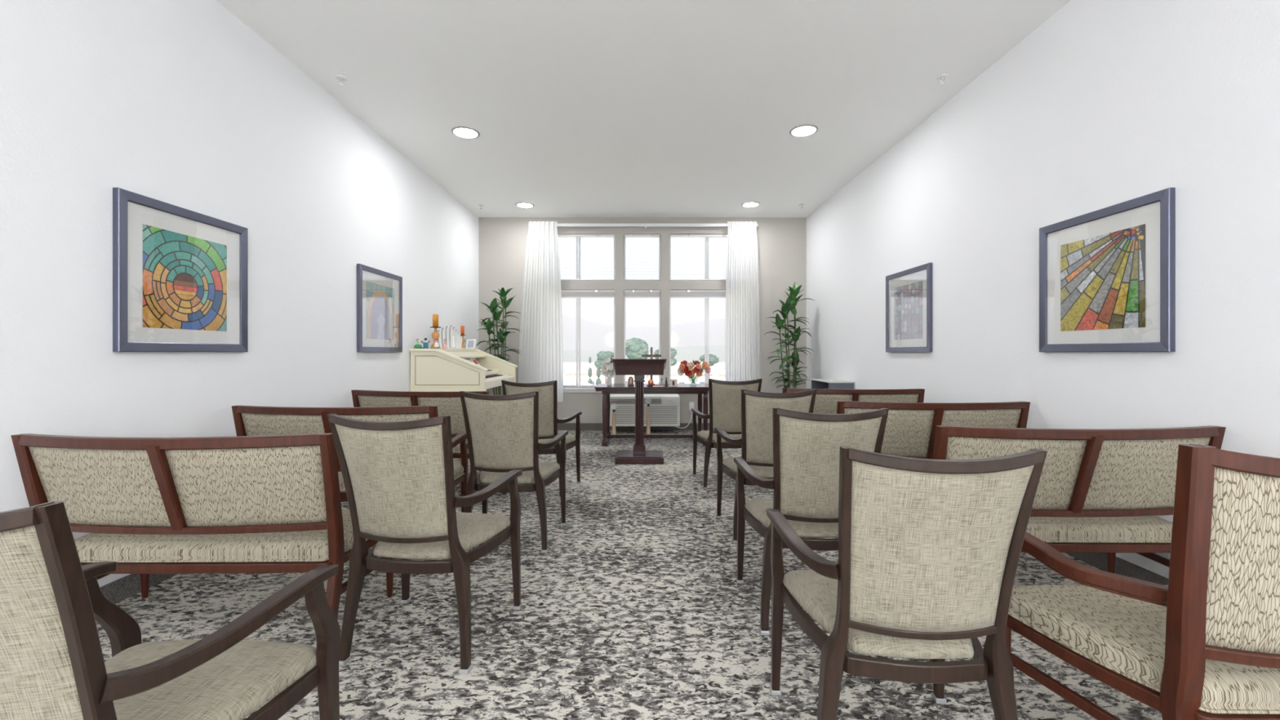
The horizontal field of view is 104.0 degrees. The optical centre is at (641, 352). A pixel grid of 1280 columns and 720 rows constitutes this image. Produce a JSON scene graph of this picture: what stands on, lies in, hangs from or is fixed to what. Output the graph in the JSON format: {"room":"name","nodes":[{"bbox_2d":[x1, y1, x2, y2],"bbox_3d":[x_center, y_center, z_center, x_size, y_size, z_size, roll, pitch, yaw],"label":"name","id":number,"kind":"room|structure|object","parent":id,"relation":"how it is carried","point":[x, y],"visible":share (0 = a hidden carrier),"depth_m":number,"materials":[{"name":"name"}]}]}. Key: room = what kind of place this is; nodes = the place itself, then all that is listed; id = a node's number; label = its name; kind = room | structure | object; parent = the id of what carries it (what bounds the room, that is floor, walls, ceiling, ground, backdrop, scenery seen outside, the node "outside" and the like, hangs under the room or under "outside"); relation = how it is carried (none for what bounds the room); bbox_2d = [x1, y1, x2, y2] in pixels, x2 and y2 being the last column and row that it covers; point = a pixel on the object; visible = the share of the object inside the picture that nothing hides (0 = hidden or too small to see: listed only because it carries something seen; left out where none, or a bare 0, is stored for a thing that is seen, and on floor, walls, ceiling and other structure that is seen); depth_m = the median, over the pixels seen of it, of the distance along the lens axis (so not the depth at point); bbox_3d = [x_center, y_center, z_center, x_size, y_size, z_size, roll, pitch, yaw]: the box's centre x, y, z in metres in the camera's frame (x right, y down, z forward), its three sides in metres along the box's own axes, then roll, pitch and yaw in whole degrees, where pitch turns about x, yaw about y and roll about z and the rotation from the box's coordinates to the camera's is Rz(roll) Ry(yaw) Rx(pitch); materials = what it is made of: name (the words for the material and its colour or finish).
{"room":"house of worship","nodes":[
{"label":"house of worship","id":0,"kind":"room"},
{"bbox_2d":[0,0,478,586],"bbox_3d":[-2.555,-0.436,1.225,0.150,3.232,13.150,0,0,0],"label":"wall","id":1,"kind":"structure","parent":0,"point":[179,103],"depth_m":2.74,"materials":[{"name":"white paint"}]},
{"bbox_2d":[99,573,177,604],"bbox_3d":[-2.474,1.127,1.200,0.012,0.107,12.800,0,0,0],"label":"baseboard","id":2,"kind":"structure","parent":1,"relation":"attached to","point":[118,590],"depth_m":2.40,"materials":[{"name":"carpet"}]},
{"bbox_2d":[112,187,248,351],"bbox_3d":[-2.465,-0.388,2.727,0.029,0.770,0.770,0,0,0],"label":"framed picture","id":3,"kind":"object","parent":1,"relation":"attached to","point":[180,274],"visible":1,"depth_m":2.64,"materials":[{"name":"grey"}]},
{"bbox_2d":[142,223,226,331],"bbox_3d":[-2.465,-0.380,2.719,0.001,0.510,0.500,0,0,0],"label":"art print","id":4,"kind":"object","parent":3,"relation":"attached to","point":[184,273],"depth_m":2.68,"materials":[{"name":"multicoloured paper"}]},
{"bbox_2d":[356,263,402,351],"bbox_3d":[-2.465,-0.388,4.733,0.029,0.770,0.770,0,0,0],"label":"framed picture","id":5,"kind":"object","parent":1,"relation":"attached to","point":[379,292],"visible":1,"depth_m":4.68,"materials":[{"name":"grey"}]},
{"bbox_2d":[366,281,394,339],"bbox_3d":[-2.465,-0.380,4.725,0.001,0.510,0.500,0,0,0],"label":"art print","id":6,"kind":"object","parent":5,"relation":"attached to","point":[380,295],"depth_m":4.70,"materials":[{"name":"multicoloured paper"}]},
{"bbox_2d":[95,430,1162,719],"bbox_3d":[0.010,1.280,1.225,5.280,0.200,13.150,0,0,0],"label":"floor","id":7,"kind":"structure","parent":0,"point":[635,607],"depth_m":2.17,"materials":[{"name":"carpet"}]},
{"bbox_2d":[0,501,340,719],"bbox_3d":[-1.074,0.701,1.011,0.632,0.958,0.657,0,0,2],"label":"armchair","id":8,"kind":"object","parent":7,"relation":"on","point":[53,666],"visible":1,"depth_m":0.88,"materials":[{"name":"beige fabric"}]},
{"bbox_2d":[10,433,394,618],"bbox_3d":[-1.803,0.747,2.150,1.238,0.866,0.642,0,0,-1],"label":"upholstered bench","id":9,"kind":"object","parent":7,"relation":"on","point":[267,504],"visible":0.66,"depth_m":1.94,"materials":[{"name":"beige fabric"}]},
{"bbox_2d":[231,405,468,512],"bbox_3d":[-1.812,0.747,3.176,1.238,0.866,0.642,0,0,1],"label":"upholstered bench","id":10,"kind":"object","parent":7,"relation":"on","point":[249,420],"visible":0.25,"depth_m":2.92,"materials":[{"name":"beige fabric"}]},
{"bbox_2d":[351,389,488,458],"bbox_3d":[-1.809,0.747,4.346,1.238,0.866,0.642,0,0,8],"label":"upholstered bench","id":11,"kind":"object","parent":7,"relation":"on","point":[448,403],"visible":0.09,"depth_m":4.08,"materials":[{"name":"beige fabric"}]},
{"bbox_2d":[327,413,522,674],"bbox_3d":[-0.880,0.701,2.051,0.632,0.958,0.657,0,0,6],"label":"armchair","id":12,"kind":"object","parent":7,"relation":"on","point":[398,476],"visible":0.99,"depth_m":1.84,"materials":[{"name":"beige fabric"}]},
{"bbox_2d":[409,348,517,462],"bbox_3d":[-2.067,0.569,6.000,0.816,1.222,1.362,0,0,0],"label":"pipe organ","id":13,"kind":"object","parent":7,"relation":"on","point":[432,370],"visible":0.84,"depth_m":5.33,"materials":[{"name":"beige paint"}]},
{"bbox_2d":[413,338,422,348],"bbox_3d":[-2.418,-0.093,5.399,0.097,0.108,0.049,0,0,0],"label":"ornament","id":14,"kind":"object","parent":13,"relation":"on","point":[416,345],"visible":0.97,"depth_m":5.38,"materials":[{"name":"green ceramic"}]},
{"bbox_2d":[421,337,430,348],"bbox_3d":[-2.324,-0.099,5.375,0.101,0.113,0.048,0,0,0],"label":"snowman figurine","id":15,"kind":"object","parent":13,"relation":"on","point":[425,344],"visible":1,"depth_m":5.36,"materials":[{"name":"teal ceramic"}]},
{"bbox_2d":[430,326,440,348],"bbox_3d":[-2.257,-0.160,5.470,0.118,0.236,0.118,0,0,0],"label":"candlestick","id":16,"kind":"object","parent":13,"relation":"on","point":[435,335],"visible":0.88,"depth_m":5.44,"materials":[{"name":"brown wood"}]},
{"bbox_2d":[432,313,438,326],"bbox_3d":[-2.257,-0.351,5.470,0.060,0.151,0.060,0,0,0],"label":"pillar candle","id":17,"kind":"object","parent":16,"relation":"on","point":[435,317],"visible":0.98,"depth_m":5.45,"materials":[{"name":"orange wax"}]},
{"bbox_2d":[434,338,439,348],"bbox_3d":[-2.208,-0.095,5.378,0.052,0.107,0.047,0,0,34],"label":"figurine","id":18,"kind":"object","parent":13,"relation":"on","point":[436,345],"visible":0.9,"depth_m":5.36,"materials":[{"name":"white ceramic"}]},
{"bbox_2d":[442,338,447,348],"bbox_3d":[-2.208,-0.100,5.600,0.052,0.115,0.052,0,0,0],"label":"angel figurine","id":19,"kind":"object","parent":13,"relation":"on","point":[444,346],"visible":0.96,"depth_m":5.59,"materials":[{"name":"pink ceramic"}]},
{"bbox_2d":[428,324,466,349],"bbox_3d":[-2.312,-0.184,5.990,0.156,0.286,0.874,0,0,0],"label":"ornament","id":20,"kind":"object","parent":13,"relation":"on","point":[455,341],"visible":0.84,"depth_m":5.96,"materials":[{"name":"white ceramic"}]},
{"bbox_2d":[460,334,466,348],"bbox_3d":[-2.350,-0.136,6.550,0.094,0.189,0.094,0,0,0],"label":"candlestick","id":21,"kind":"object","parent":13,"relation":"on","point":[463,338],"visible":0.57,"depth_m":6.53,"materials":[{"name":"brown wood"}]},
{"bbox_2d":[460,324,464,334],"bbox_3d":[-2.350,-0.293,6.550,0.048,0.128,0.048,0,0,0],"label":"pillar candle","id":22,"kind":"object","parent":21,"relation":"on","point":[462,327],"visible":1,"depth_m":6.53,"materials":[{"name":"orange wax"}]},
{"bbox_2d":[465,338,476,349],"bbox_3d":[-2.224,-0.105,6.526,0.134,0.137,0.068,0,0,16],"label":"photo frame","id":23,"kind":"object","parent":13,"relation":"on","point":[471,343],"visible":0.94,"depth_m":6.51,"materials":[{"name":"white plastic"}]},
{"bbox_2d":[467,340,474,347],"bbox_3d":[-2.225,-0.108,6.516,0.092,0.090,0.027,0,0,16],"label":"photo","id":24,"kind":"object","parent":23,"relation":"attached to","point":[470,343],"depth_m":6.51,"materials":[{"name":"grey"}]},
{"bbox_2d":[463,357,479,365],"bbox_3d":[-2.065,0.125,6.050,0.108,0.134,0.460,0,0,0],"label":"sheet music","id":25,"kind":"object","parent":13,"relation":"on","point":[470,359],"visible":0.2,"depth_m":6.14,"materials":[{"name":"white paper"}]},
{"bbox_2d":[475,287,520,395],"bbox_3d":[-2.049,0.127,7.133,0.666,2.107,0.568,0,0,0],"label":"potted plant","id":26,"kind":"object","parent":7,"relation":"on","point":[503,293],"visible":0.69,"depth_m":7.11,"materials":[{"name":"green plant"}]},
{"bbox_2d":[459,391,568,552],"bbox_3d":[-0.818,0.701,3.142,0.632,0.958,0.657,0,0,1],"label":"armchair","id":27,"kind":"object","parent":7,"relation":"on","point":[502,431],"visible":0.96,"depth_m":2.93,"materials":[{"name":"beige fabric"}]},
{"bbox_2d":[501,380,582,497],"bbox_3d":[-0.868,0.701,4.260,0.632,0.958,0.657,0,0,6],"label":"armchair","id":28,"kind":"object","parent":7,"relation":"on","point":[548,420],"visible":0.38,"depth_m":4.03,"materials":[{"name":"brown wood"}]},
{"bbox_2d":[610,403,617,438],"bbox_3d":[-0.388,0.944,6.940,0.108,0.473,0.108,0,0,0],"label":"stick","id":29,"kind":"object","parent":7,"relation":"on","point":[614,406],"visible":0.88,"depth_m":6.92,"materials":[{"name":"brown wood"}]},
{"bbox_2d":[612,359,666,464],"bbox_3d":[-0.026,0.624,5.479,0.576,1.112,0.410,0,0,0],"label":"lectern","id":30,"kind":"object","parent":7,"relation":"on","point":[639,368],"visible":1,"depth_m":5.33,"materials":[{"name":"brown wood"}]},
{"bbox_2d":[644,397,651,438],"bbox_3d":[0.090,0.903,6.930,0.108,0.553,0.108,0,0,0],"label":"stick","id":31,"kind":"object","parent":7,"relation":"on","point":[648,400],"visible":0.84,"depth_m":6.91,"materials":[{"name":"brown wood"}]},
{"bbox_2d":[594,383,708,446],"bbox_3d":[0.168,0.808,6.660,1.530,0.744,0.728,0,0,0],"label":"altar table","id":32,"kind":"object","parent":7,"relation":"on","point":[700,389],"visible":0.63,"depth_m":6.35,"materials":[{"name":"brown wood"}]},
{"bbox_2d":[600,356,615,385],"bbox_3d":[-0.419,0.240,6.587,0.321,0.393,0.161,0,0,-8],"label":"flowers","id":33,"kind":"object","parent":32,"relation":"on","point":[607,363],"visible":0.92,"depth_m":6.57,"materials":[{"name":"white plant"}]},
{"bbox_2d":[627,376,634,385],"bbox_3d":[-0.145,0.375,6.569,0.084,0.122,0.046,0,0,0],"label":"icon panel","id":34,"kind":"object","parent":32,"relation":"on","point":[630,380],"visible":0.99,"depth_m":6.57,"materials":[{"name":"brown wood"}]},
{"bbox_2d":[648,379,653,386],"bbox_3d":[0.115,0.390,6.380,0.068,0.092,0.064,0,0,39],"label":"round ornament","id":35,"kind":"object","parent":32,"relation":"on","point":[651,382],"visible":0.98,"depth_m":6.36,"materials":[{"name":"orange paint"}]},
{"bbox_2d":[641,346,661,386],"bbox_3d":[0.125,0.183,6.500,0.254,0.505,0.090,0,0,0],"label":"cross","id":36,"kind":"object","parent":32,"relation":"on","point":[651,355],"visible":0.78,"depth_m":6.49,"materials":[{"name":"brown wood"}]},
{"bbox_2d":[669,378,677,386],"bbox_3d":[0.405,0.390,6.426,0.104,0.094,0.038,0,0,0],"label":"photo frame","id":37,"kind":"object","parent":32,"relation":"on","point":[673,382],"visible":1,"depth_m":6.43,"materials":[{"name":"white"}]},
{"bbox_2d":[670,380,676,385],"bbox_3d":[0.405,0.390,6.430,0.084,0.070,0.019,0,0,0],"label":"photo","id":38,"kind":"object","parent":37,"relation":"attached to","point":[672,382],"depth_m":6.43,"materials":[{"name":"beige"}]},
{"bbox_2d":[677,359,711,383],"bbox_3d":[0.690,0.261,6.613,0.462,0.350,0.212,0,0,0],"label":"flower bouquet","id":39,"kind":"object","parent":32,"relation":"on","point":[683,368],"visible":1,"depth_m":6.60,"materials":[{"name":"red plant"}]},
{"bbox_2d":[691,378,763,489],"bbox_3d":[0.789,0.701,4.508,0.632,0.958,0.657,0,0,-2],"label":"armchair","id":40,"kind":"object","parent":7,"relation":"on","point":[725,397],"visible":0.56,"depth_m":4.29,"materials":[{"name":"beige fabric"}]},
{"bbox_2d":[714,389,816,542],"bbox_3d":[0.820,0.701,3.287,0.632,0.958,0.657,0,0,0],"label":"armchair","id":41,"kind":"object","parent":7,"relation":"on","point":[757,407],"visible":0.48,"depth_m":3.06,"materials":[{"name":"brown wood"}]},
{"bbox_2d":[765,282,814,388],"bbox_3d":[2.094,0.083,7.090,0.709,2.193,0.474,0,0,-7],"label":"potted plant","id":42,"kind":"object","parent":7,"relation":"on","point":[786,307],"visible":0.83,"depth_m":7.08,"materials":[{"name":"green plant"}]},
{"bbox_2d":[733,407,888,635],"bbox_3d":[0.760,0.701,2.271,0.632,0.958,0.657,0,0,2],"label":"armchair","id":43,"kind":"object","parent":7,"relation":"on","point":[805,484],"visible":0.57,"depth_m":2.05,"materials":[{"name":"beige fabric"}]},
{"bbox_2d":[810,378,853,389],"bbox_3d":[2.343,0.762,6.180,0.300,0.835,0.618,0,0,0],"label":"bookcase","id":44,"kind":"object","parent":7,"relation":"on","point":[830,384],"visible":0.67,"depth_m":5.92,"materials":[{"name":"grey wood"}]},
{"bbox_2d":[782,387,924,413],"bbox_3d":[1.857,0.747,4.591,1.238,0.866,0.642,0,0,4],"label":"upholstered bench","id":45,"kind":"object","parent":7,"relation":"on","point":[826,400],"visible":0.09,"depth_m":4.31,"materials":[{"name":"brown wood"}]},
{"bbox_2d":[766,446,1047,719],"bbox_3d":[0.719,0.701,1.429,0.632,0.958,0.657,0,0,4],"label":"armchair","id":46,"kind":"object","parent":7,"relation":"on","point":[930,549],"visible":1,"depth_m":1.21,"materials":[{"name":"beige fabric"}]},
{"bbox_2d":[836,400,1030,458],"bbox_3d":[1.876,0.747,3.436,1.238,0.866,0.642,0,0,2],"label":"upholstered bench","id":47,"kind":"object","parent":7,"relation":"on","point":[910,427],"visible":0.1,"depth_m":3.18,"materials":[{"name":"beige fabric"}]},
{"bbox_2d":[932,425,1226,573],"bbox_3d":[1.868,0.747,2.356,1.238,0.866,0.642,0,0,0],"label":"upholstered bench","id":48,"kind":"object","parent":7,"relation":"on","point":[1099,490],"visible":0.47,"depth_m":2.12,"materials":[{"name":"beige fabric"}]},
{"bbox_2d":[1005,444,1279,719],"bbox_3d":[1.540,0.696,1.379,0.806,0.968,0.618,0,0,0],"label":"upholstered bench","id":49,"kind":"object","parent":7,"relation":"on","point":[1204,644],"visible":0.88,"depth_m":1.16,"materials":[{"name":"beige fabric"}]},
{"bbox_2d":[478,217,806,422],"bbox_3d":[0.010,-0.436,7.625,4.980,3.232,0.290,0,0,0],"label":"wall","id":50,"kind":"structure","parent":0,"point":[502,241],"depth_m":7.60,"materials":[{"name":"grey paint"}]},
{"bbox_2d":[518,221,563,402],"bbox_3d":[-1.508,-0.606,7.452,0.668,2.692,0.093,0,0,0],"label":"curtain","id":51,"kind":"object","parent":50,"relation":"hanging from","point":[540,357],"visible":0.88,"depth_m":7.46,"materials":[{"name":"white fabric"}]},
{"bbox_2d":[557,234,614,279],"bbox_3d":[-0.976,-1.454,7.643,1.121,0.694,0.036,0,0,0],"label":"blind","id":52,"kind":"object","parent":50,"relation":"attached to","point":[558,235],"visible":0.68,"depth_m":7.64,"materials":[{"name":"white paint"}]},
{"bbox_2d":[558,235,615,280],"bbox_3d":[-0.976,-1.449,7.717,1.145,0.712,0.066,0,0,0],"label":"window","id":53,"kind":"structure","parent":50,"relation":"attached to","point":[580,237],"depth_m":7.69,"materials":[{"name":"white plastic"}]},
{"bbox_2d":[560,289,614,297],"bbox_3d":[-0.976,-0.892,7.643,1.121,0.121,0.036,0,0,0],"label":"blind","id":54,"kind":"object","parent":50,"relation":"attached to","point":[565,293],"visible":0.62,"depth_m":7.63,"materials":[{"name":"white paint"}]},
{"bbox_2d":[563,291,615,386],"bbox_3d":[-0.976,-0.212,7.710,1.145,1.489,0.080,0,0,0],"label":"window","id":55,"kind":"structure","parent":50,"relation":"attached to","point":[580,299],"depth_m":7.69,"materials":[{"name":"white plastic"}]},
{"bbox_2d":[557,422,709,430],"bbox_3d":[0.010,1.127,7.594,4.956,0.107,0.012,0,0,0],"label":"baseboard","id":56,"kind":"structure","parent":50,"relation":"attached to","point":[565,426],"depth_m":7.59,"materials":[{"name":"wood"}]},
{"bbox_2d":[624,234,660,279],"bbox_3d":[0.006,-1.454,7.643,0.548,0.694,0.036,0,0,0],"label":"blind","id":57,"kind":"object","parent":50,"relation":"attached to","point":[625,235],"visible":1,"depth_m":7.64,"materials":[{"name":"white paint"}]},
{"bbox_2d":[623,291,661,383],"bbox_3d":[0.006,-0.212,7.720,0.572,1.489,0.060,0,0,0],"label":"window","id":58,"kind":"structure","parent":50,"relation":"attached to","point":[660,298],"depth_m":7.69,"materials":[{"name":"white plastic"}]},
{"bbox_2d":[624,289,660,297],"bbox_3d":[0.006,-0.892,7.643,0.548,0.121,0.036,0,0,0],"label":"blind","id":59,"kind":"object","parent":50,"relation":"attached to","point":[628,293],"visible":1,"depth_m":7.63,"materials":[{"name":"white fabric"}]},
{"bbox_2d":[623,235,661,280],"bbox_3d":[0.006,-1.449,7.720,0.572,0.712,0.060,0,0,0],"label":"window","id":60,"kind":"structure","parent":50,"relation":"attached to","point":[660,237],"depth_m":7.69,"materials":[{"name":"white plastic"}]},
{"bbox_2d":[609,394,679,427],"bbox_3d":[0.029,0.865,7.424,1.047,0.480,0.350,0,0,0],"label":"air conditioner","id":61,"kind":"object","parent":50,"relation":"attached to","point":[664,409],"visible":0.7,"depth_m":7.26,"materials":[{"name":"white plastic"}]},
{"bbox_2d":[610,397,662,404],"bbox_3d":[-0.085,0.703,7.256,0.748,0.085,0.012,0,0,0],"label":"vent","id":62,"kind":"object","parent":61,"relation":"attached to","point":[613,400],"depth_m":7.26,"materials":[{"name":"white plastic"}]},
{"bbox_2d":[669,290,708,383],"bbox_3d":[1.001,-0.212,7.710,1.170,1.489,0.080,0,0,0],"label":"window","id":63,"kind":"structure","parent":50,"relation":"attached to","point":[706,300],"depth_m":7.69,"materials":[{"name":"white plastic"}]},
{"bbox_2d":[688,401,693,411],"bbox_3d":[0.755,0.819,7.574,0.072,0.133,0.050,0,0,0],"label":"wall outlet","id":64,"kind":"object","parent":50,"relation":"attached to","point":[691,403],"visible":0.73,"depth_m":7.59,"materials":[{"name":"white plastic"}]},
{"bbox_2d":[675,411,692,428],"bbox_3d":[0.613,1.011,7.488,0.340,0.260,0.025,0,0,-29],"label":"power cord","id":65,"kind":"object","parent":64,"relation":"attached to","point":[691,411],"visible":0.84,"depth_m":7.54,"materials":[{"name":"white plastic"}]},
{"bbox_2d":[670,289,725,297],"bbox_3d":[1.001,-0.892,7.643,1.146,0.121,0.036,0,0,0],"label":"blind","id":66,"kind":"object","parent":50,"relation":"attached to","point":[673,293],"visible":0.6,"depth_m":7.63,"materials":[{"name":"white paint"}]},
{"bbox_2d":[669,235,727,280],"bbox_3d":[1.001,-1.449,7.717,1.170,0.712,0.066,0,0,0],"label":"window","id":67,"kind":"structure","parent":50,"relation":"attached to","point":[706,238],"depth_m":7.69,"materials":[{"name":"white plastic"}]},
{"bbox_2d":[670,234,727,279],"bbox_3d":[1.001,-1.454,7.643,1.146,0.694,0.036,0,0,0],"label":"blind","id":68,"kind":"object","parent":50,"relation":"attached to","point":[671,235],"visible":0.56,"depth_m":7.64,"materials":[{"name":"white paint"}]},
{"bbox_2d":[724,221,760,381],"bbox_3d":[1.509,-0.606,7.452,0.535,2.692,0.093,0,0,0],"label":"curtain","id":69,"kind":"object","parent":50,"relation":"hanging from","point":[742,336],"visible":0.84,"depth_m":7.47,"materials":[{"name":"white fabric"}]},
{"bbox_2d":[216,0,1071,217],"bbox_3d":[0.010,-2.152,1.225,5.280,0.200,13.150,0,0,0],"label":"ceiling","id":70,"kind":"structure","parent":0,"point":[577,108],"depth_m":3.77,"materials":[{"name":"white paint"}]},
{"bbox_2d":[335,75,347,84],"bbox_3d":[-2.240,-2.026,3.730,0.076,0.051,0.076,0,0,0],"label":"sprinkler","id":71,"kind":"object","parent":70,"relation":"attached to","point":[340,77],"visible":1,"depth_m":3.72,"materials":[{"name":"white plastic"}]},
{"bbox_2d":[451,126,479,138],"bbox_3d":[-1.644,-2.047,4.664,0.252,0.008,0.252,0,0,0],"label":"recessed light","id":72,"kind":"object","parent":70,"relation":"in","point":[464,132],"visible":1,"depth_m":4.65,"materials":[{"name":"grey"}]},
{"bbox_2d":[515,202,533,208],"bbox_3d":[-1.626,-2.047,6.956,0.252,0.008,0.252,0,0,0],"label":"recessed light","id":73,"kind":"object","parent":70,"relation":"in","point":[525,205],"visible":1,"depth_m":6.95,"materials":[{"name":"grey plastic"}]},
{"bbox_2d":[741,201,759,207],"bbox_3d":[1.507,-2.047,6.927,0.252,0.008,0.252,0,0,0],"label":"recessed light","id":74,"kind":"object","parent":70,"relation":"in","point":[749,204],"visible":1,"depth_m":6.91,"materials":[{"name":"grey plastic"}]},
{"bbox_2d":[789,124,817,137],"bbox_3d":[1.497,-2.047,4.624,0.252,0.008,0.252,0,0,0],"label":"recessed light","id":75,"kind":"object","parent":70,"relation":"in","point":[802,131],"visible":1,"depth_m":4.62,"materials":[{"name":"grey plastic"}]},
{"bbox_2d":[936,73,948,84],"bbox_3d":[2.233,-2.026,3.714,0.076,0.051,0.076,0,0,0],"label":"sprinkler","id":76,"kind":"object","parent":70,"relation":"attached to","point":[944,76],"visible":1,"depth_m":3.71,"materials":[{"name":"white metal"}]},
{"bbox_2d":[806,0,1279,578],"bbox_3d":[2.575,-0.436,1.225,0.150,3.232,13.150,0,0,0],"label":"wall","id":77,"kind":"structure","parent":0,"point":[1104,104],"depth_m":2.85,"materials":[{"name":"white paint"}]},
{"bbox_2d":[885,262,932,351],"bbox_3d":[2.485,-0.388,4.685,0.029,0.770,0.770,0,0,0],"label":"framed picture","id":78,"kind":"object","parent":77,"relation":"attached to","point":[908,292],"visible":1,"depth_m":4.62,"materials":[{"name":"grey"}]},
{"bbox_2d":[893,280,922,339],"bbox_3d":[2.485,-0.380,4.675,0.001,0.510,0.500,0,0,0],"label":"art print","id":79,"kind":"object","parent":78,"relation":"attached to","point":[908,295],"depth_m":4.66,"materials":[{"name":"multicoloured paper"}]},
{"bbox_2d":[1039,187,1175,351],"bbox_3d":[2.485,-0.388,2.727,0.029,0.770,0.770,0,0,0],"label":"framed picture","id":80,"kind":"object","parent":77,"relation":"attached to","point":[1107,275],"visible":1,"depth_m":2.64,"materials":[{"name":"grey"}]},
{"bbox_2d":[1060,223,1145,331],"bbox_3d":[2.485,-0.380,2.717,0.001,0.510,0.500,0,0,0],"label":"art print","id":81,"kind":"object","parent":80,"relation":"attached to","point":[1103,273],"depth_m":2.68,"materials":[{"name":"multicoloured paper"}]},
{"bbox_2d":[1065,552,1168,585],"bbox_3d":[2.494,1.127,1.200,0.012,0.107,12.800,0,0,0],"label":"baseboard","id":82,"kind":"structure","parent":77,"relation":"attached to","point":[1098,560],"depth_m":2.59,"materials":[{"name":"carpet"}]},
{"label":"outside","id":83,"kind":"structure","parent":0,"visible":0},
{"bbox_2d":[563,362,724,383],"bbox_3d":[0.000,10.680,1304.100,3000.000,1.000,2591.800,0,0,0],"label":"ground","id":84,"kind":"structure","parent":83,"point":[717,366],"depth_m":352.55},
{"bbox_2d":[563,375,593,385],"bbox_3d":[-12.500,6.100,44.000,23.200,8.160,15.200,0,0,-3],"label":"house","id":85,"kind":"structure","parent":84,"relation":"on","point":[567,380],"depth_m":43.35,"materials":[{"name":"beige paint"}]},
{"bbox_2d":[587,356,592,384],"bbox_3d":[-11.002,5.520,105.978,1.193,9.321,1.204,0,0,0],"label":"tree","id":86,"kind":"object","parent":84,"relation":"on","point":[589,372],"visible":0.72,"depth_m":105.78,"materials":[{"name":"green plant"}]},
{"bbox_2d":[563,364,634,385],"bbox_3d":[-11.000,6.575,128.000,18.200,7.210,12.200,0,0,-9],"label":"house","id":87,"kind":"structure","parent":84,"relation":"on","point":[584,367],"depth_m":122.64,"materials":[{"name":"beige paint"}]},
{"bbox_2d":[595,358,601,385],"bbox_3d":[-9.003,5.384,103.988,1.257,9.591,1.298,0,0,0],"label":"tree","id":88,"kind":"object","parent":84,"relation":"on","point":[598,381],"visible":0.5,"depth_m":103.66,"materials":[{"name":"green plant"}]},
{"bbox_2d":[594,351,613,383],"bbox_3d":[-7.207,4.932,100.276,4.599,10.496,3.989,0,0,0],"label":"tree","id":89,"kind":"object","parent":84,"relation":"on","point":[602,355],"visible":0.43,"depth_m":99.22,"materials":[{"name":"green plant"}]},
{"bbox_2d":[625,337,648,383],"bbox_3d":[-1.127,3.707,92.336,4.890,12.945,6.059,0,0,0],"label":"tree","id":90,"kind":"object","parent":84,"relation":"on","point":[635,348],"visible":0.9,"depth_m":90.14,"materials":[{"name":"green plant"}]},
{"bbox_2d":[561,314,725,350],"bbox_3d":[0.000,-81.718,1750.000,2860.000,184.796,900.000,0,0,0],"label":"hillside","id":91,"kind":"structure","parent":84,"relation":"on","point":[594,335],"depth_m":1506.20,"materials":[{"name":"grey"}]},
{"bbox_2d":[562,345,724,362],"bbox_3d":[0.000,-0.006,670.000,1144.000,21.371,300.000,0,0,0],"label":"hillside","id":92,"kind":"structure","parent":84,"relation":"on","point":[688,353],"depth_m":584.10,"materials":[{"name":"grey"}]},
{"bbox_2d":[653,348,677,365],"bbox_3d":[4.661,4.515,98.223,4.740,11.329,4.267,0,0,0],"label":"tree","id":93,"kind":"object","parent":84,"relation":"on","point":[673,353],"visible":0.31,"depth_m":97.02,"materials":[{"name":"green plant"}]},
{"bbox_2d":[645,365,714,383],"bbox_3d":[9.000,6.705,124.000,16.200,6.950,11.200,0,0,-6],"label":"house","id":94,"kind":"structure","parent":84,"relation":"on","point":[683,379],"depth_m":119.22,"materials":[{"name":"beige paint"}]},
{"bbox_2d":[699,353,719,378],"bbox_3d":[14.607,5.153,108.111,4.366,10.054,3.982,0,0,0],"label":"tree","id":95,"kind":"object","parent":84,"relation":"on","point":[713,359],"visible":0.69,"depth_m":107.36,"materials":[{"name":"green plant"}]},
{"bbox_2d":[716,368,724,380],"bbox_3d":[28.000,6.280,116.000,21.200,7.800,13.200,0,0,9],"label":"house","id":96,"kind":"structure","parent":84,"relation":"on","point":[722,373],"depth_m":111.50,"materials":[{"name":"beige paint"}]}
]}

